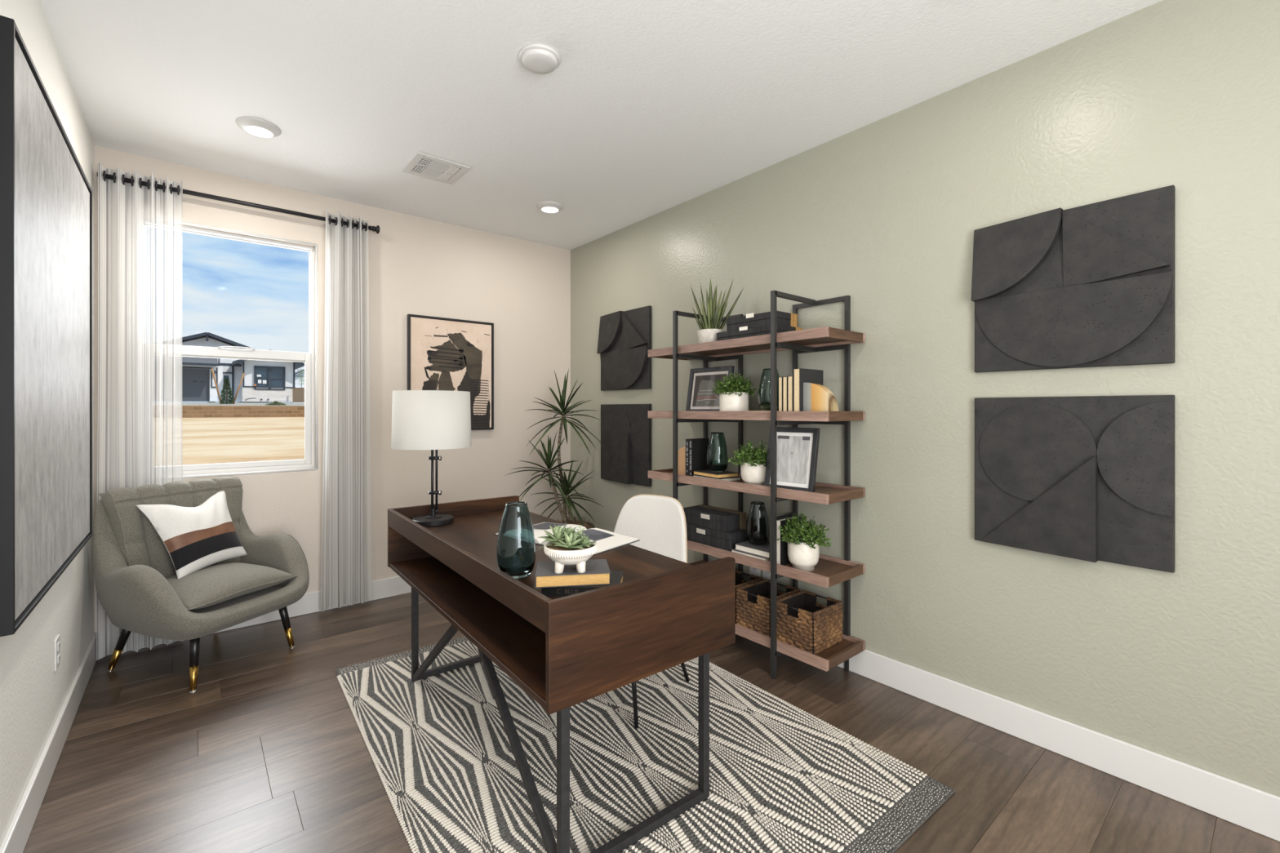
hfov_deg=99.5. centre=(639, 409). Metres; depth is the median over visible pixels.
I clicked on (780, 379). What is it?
book
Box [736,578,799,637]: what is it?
wicker basket
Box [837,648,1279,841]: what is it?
baseboard
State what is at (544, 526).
photo
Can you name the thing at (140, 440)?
curtain
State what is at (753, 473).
pot
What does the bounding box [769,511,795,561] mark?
book
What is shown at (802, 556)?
pot
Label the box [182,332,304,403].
house
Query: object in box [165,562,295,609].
seat cushion
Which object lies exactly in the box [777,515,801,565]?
book
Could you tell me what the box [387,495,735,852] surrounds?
writing desk
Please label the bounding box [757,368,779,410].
glass vase
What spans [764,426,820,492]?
picture frame
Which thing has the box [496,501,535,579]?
glass vase
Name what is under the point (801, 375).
book
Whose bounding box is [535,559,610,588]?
book
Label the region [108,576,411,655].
baseboard
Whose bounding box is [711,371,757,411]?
boxwood
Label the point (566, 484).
dracaena plant
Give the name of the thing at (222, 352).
window
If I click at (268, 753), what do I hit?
floor
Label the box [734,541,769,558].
book
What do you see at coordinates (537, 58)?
smoke detector
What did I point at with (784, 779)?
area rug
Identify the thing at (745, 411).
book
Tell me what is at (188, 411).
wall
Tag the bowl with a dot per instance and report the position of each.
(562, 553)
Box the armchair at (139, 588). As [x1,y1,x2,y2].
[92,476,309,693]
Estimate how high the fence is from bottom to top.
1.155 m
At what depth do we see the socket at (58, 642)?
2.09 m
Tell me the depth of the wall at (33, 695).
1.92 m
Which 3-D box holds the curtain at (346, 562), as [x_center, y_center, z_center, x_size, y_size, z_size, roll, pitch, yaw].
[-1.944,0.001,3.588,0.310,2.589,0.094,0,0,-40]
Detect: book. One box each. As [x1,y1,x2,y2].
[494,522,639,555]
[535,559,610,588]
[541,571,623,596]
[685,438,698,475]
[688,438,709,475]
[693,469,738,478]
[693,475,741,481]
[730,548,769,561]
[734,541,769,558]
[745,410,777,411]
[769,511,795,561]
[777,376,782,411]
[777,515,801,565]
[782,376,787,411]
[787,375,793,411]
[793,368,822,411]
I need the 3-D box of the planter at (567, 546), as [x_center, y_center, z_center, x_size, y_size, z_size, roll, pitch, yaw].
[-0.211,0.420,1.655,0.176,0.138,0.179,0,0,-40]
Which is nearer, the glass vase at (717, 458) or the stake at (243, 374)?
the glass vase at (717, 458)
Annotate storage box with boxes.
[683,504,746,532]
[686,523,747,551]
[716,324,802,341]
[726,311,797,331]
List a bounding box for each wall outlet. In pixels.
[53,634,60,671]
[749,566,759,581]
[762,570,770,579]
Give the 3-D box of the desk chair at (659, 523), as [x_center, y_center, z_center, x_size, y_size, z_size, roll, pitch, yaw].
[-0.056,0.881,2.596,0.476,0.870,0.587,0,0,32]
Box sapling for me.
[296,368,304,387]
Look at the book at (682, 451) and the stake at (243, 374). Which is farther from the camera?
the stake at (243, 374)
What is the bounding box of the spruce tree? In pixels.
[217,377,235,404]
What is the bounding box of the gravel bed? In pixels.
[182,402,304,405]
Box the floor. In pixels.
[22,592,1279,852]
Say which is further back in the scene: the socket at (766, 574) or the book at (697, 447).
the book at (697, 447)
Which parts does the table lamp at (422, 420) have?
lamp shade, rod, rod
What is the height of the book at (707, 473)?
0.022 m
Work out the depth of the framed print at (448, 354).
4.11 m
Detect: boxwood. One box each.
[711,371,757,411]
[727,439,769,485]
[777,512,831,571]
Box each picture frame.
[685,365,734,411]
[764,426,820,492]
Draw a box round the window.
[182,225,315,475]
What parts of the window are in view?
sash, sash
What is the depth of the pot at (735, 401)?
2.96 m
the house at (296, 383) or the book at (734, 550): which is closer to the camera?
the book at (734, 550)
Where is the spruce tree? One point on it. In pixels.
(227, 381)
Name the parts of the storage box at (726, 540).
label plate, lid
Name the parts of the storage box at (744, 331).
label plate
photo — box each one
[533,522,568,529]
[582,528,613,541]
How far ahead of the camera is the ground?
12.98 m
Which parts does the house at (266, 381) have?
garage door, garage trim, door, door frame, bay trim, pane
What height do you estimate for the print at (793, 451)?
0.230 m
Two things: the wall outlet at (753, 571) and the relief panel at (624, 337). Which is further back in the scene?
the relief panel at (624, 337)
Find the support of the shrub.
on the gravel bed
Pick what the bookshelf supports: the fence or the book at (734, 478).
the book at (734, 478)
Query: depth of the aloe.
3.16 m
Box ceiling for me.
[40,0,1161,249]
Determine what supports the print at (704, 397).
attached to the picture frame at (700, 397)
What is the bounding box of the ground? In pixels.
[182,417,304,465]
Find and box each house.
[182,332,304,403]
[284,368,304,403]
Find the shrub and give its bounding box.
[264,400,287,405]
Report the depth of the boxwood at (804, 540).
2.62 m
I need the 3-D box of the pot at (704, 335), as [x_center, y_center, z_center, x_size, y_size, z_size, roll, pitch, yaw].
[0.416,-0.411,3.178,0.164,0.103,0.164,0,0,-40]
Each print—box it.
[407,314,493,430]
[695,379,724,406]
[777,435,810,484]
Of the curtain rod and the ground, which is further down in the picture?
the ground
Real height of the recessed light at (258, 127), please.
0.029 m
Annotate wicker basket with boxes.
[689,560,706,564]
[735,569,762,622]
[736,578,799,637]
[777,590,842,654]
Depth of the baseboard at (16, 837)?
1.89 m
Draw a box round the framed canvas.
[0,14,92,636]
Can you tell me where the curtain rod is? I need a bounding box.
[97,172,379,233]
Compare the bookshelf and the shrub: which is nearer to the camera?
the bookshelf
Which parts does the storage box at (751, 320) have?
label plate, lid, panel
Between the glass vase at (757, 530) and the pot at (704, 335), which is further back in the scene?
the pot at (704, 335)
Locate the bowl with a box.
[543,540,596,564]
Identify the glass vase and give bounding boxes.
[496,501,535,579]
[706,432,728,471]
[745,501,768,545]
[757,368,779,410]
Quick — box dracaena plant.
[506,368,604,529]
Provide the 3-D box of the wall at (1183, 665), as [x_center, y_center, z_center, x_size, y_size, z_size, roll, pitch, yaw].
[2.035,0.056,1.709,0.150,2.940,8.643,0,0,-40]
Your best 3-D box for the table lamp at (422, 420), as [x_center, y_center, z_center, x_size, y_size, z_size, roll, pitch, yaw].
[-1.022,0.230,2.664,0.368,0.654,0.368,0,0,-40]
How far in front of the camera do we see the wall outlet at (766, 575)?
3.15 m
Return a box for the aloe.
[689,278,744,342]
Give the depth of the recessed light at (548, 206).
3.72 m
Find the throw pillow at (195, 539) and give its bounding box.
[136,490,248,578]
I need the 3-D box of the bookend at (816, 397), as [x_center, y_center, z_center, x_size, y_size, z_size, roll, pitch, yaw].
[0.864,-0.053,2.590,0.060,0.158,0.155,0,0,-40]
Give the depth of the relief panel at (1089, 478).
2.00 m
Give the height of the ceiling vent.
0.012 m
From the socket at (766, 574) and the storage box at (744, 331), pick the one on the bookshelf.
the storage box at (744, 331)
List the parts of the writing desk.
leg, panel, panel, gallery rail, leg, panel, leg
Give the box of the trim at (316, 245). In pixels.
[182,221,318,478]
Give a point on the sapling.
(297, 369)
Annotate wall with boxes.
[0,0,94,846]
[94,145,570,632]
[182,405,304,417]
[570,0,1279,796]
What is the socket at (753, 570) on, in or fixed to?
attached to the wall outlet at (753, 571)
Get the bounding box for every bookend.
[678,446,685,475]
[803,382,838,411]
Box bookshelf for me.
[648,290,865,679]
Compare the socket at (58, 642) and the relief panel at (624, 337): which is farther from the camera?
the relief panel at (624, 337)
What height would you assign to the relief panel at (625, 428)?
0.603 m
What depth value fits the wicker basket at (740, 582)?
3.14 m
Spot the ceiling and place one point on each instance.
(649, 108)
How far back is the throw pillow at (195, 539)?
2.86 m
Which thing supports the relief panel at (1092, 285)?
attached to the wall at (1183, 665)
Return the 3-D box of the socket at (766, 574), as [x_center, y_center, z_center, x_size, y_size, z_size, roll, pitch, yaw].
[0.742,0.951,3.145,0.004,0.028,0.034,0,0,-40]
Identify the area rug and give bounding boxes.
[335,635,955,852]
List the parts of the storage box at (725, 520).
label plate, lid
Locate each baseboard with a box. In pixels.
[0,631,96,852]
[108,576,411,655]
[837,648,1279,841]
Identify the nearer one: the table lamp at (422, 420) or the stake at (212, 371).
the table lamp at (422, 420)
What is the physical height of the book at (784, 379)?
0.190 m
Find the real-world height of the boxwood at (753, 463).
0.250 m
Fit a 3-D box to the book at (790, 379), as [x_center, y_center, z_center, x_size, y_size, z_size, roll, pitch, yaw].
[0.795,-0.070,2.707,0.150,0.192,0.030,0,0,-40]
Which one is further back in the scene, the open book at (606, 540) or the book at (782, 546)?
the book at (782, 546)
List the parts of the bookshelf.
post, support rail, rail, support rail, support rail, post, post, shelf, shelf, post, support rail, support rail, post, rail, support rail, support rail, shelf, shelf, post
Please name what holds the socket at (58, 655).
attached to the wall outlet at (57, 642)
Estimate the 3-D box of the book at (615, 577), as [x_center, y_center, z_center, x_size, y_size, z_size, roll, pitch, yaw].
[-0.173,0.541,1.684,0.232,0.032,0.159,0,0,3]
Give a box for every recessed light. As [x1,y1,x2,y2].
[235,116,280,137]
[536,200,563,213]
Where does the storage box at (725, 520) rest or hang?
on the storage box at (726, 540)
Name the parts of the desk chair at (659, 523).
leg, backrest, leg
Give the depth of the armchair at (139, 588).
2.71 m
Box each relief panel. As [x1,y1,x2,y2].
[596,305,651,391]
[600,404,651,486]
[970,185,1174,372]
[974,395,1174,573]
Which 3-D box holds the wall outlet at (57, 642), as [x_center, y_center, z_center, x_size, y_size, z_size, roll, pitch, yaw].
[-2.245,0.937,2.088,0.010,0.118,0.075,0,0,-40]
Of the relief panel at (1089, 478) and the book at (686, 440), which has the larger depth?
the book at (686, 440)
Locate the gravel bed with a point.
(183, 403)
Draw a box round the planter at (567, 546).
[535,524,596,573]
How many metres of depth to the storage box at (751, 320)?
2.86 m
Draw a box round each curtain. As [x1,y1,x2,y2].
[96,161,184,660]
[320,208,372,611]
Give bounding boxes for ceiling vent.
[401,151,471,184]
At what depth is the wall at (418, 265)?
3.94 m
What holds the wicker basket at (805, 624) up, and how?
on the bookshelf
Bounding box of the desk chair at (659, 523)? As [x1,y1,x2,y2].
[613,494,689,728]
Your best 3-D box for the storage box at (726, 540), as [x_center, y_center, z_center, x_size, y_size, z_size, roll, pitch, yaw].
[0.437,0.731,3.180,0.208,0.106,0.430,0,0,-40]
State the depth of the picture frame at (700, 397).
3.26 m
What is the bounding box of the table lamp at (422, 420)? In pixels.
[391,390,471,526]
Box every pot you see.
[697,328,724,342]
[719,391,749,411]
[740,462,766,485]
[787,540,819,571]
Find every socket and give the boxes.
[57,641,60,651]
[57,653,60,663]
[751,567,756,572]
[764,570,770,576]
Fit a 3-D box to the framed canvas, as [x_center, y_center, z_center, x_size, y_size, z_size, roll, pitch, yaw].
[-2.020,-0.206,1.859,0.060,1.535,1.370,0,0,-40]
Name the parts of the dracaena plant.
stem, stem, stem, planter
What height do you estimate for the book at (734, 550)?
0.028 m
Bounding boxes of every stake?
[211,368,222,404]
[232,373,244,404]
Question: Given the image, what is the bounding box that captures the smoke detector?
[519,43,560,74]
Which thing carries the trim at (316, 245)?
attached to the wall at (418, 265)
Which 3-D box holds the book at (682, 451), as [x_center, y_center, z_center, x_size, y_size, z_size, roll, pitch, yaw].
[0.264,0.316,3.362,0.060,0.178,0.115,0,0,-40]
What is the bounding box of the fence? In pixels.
[292,387,304,402]

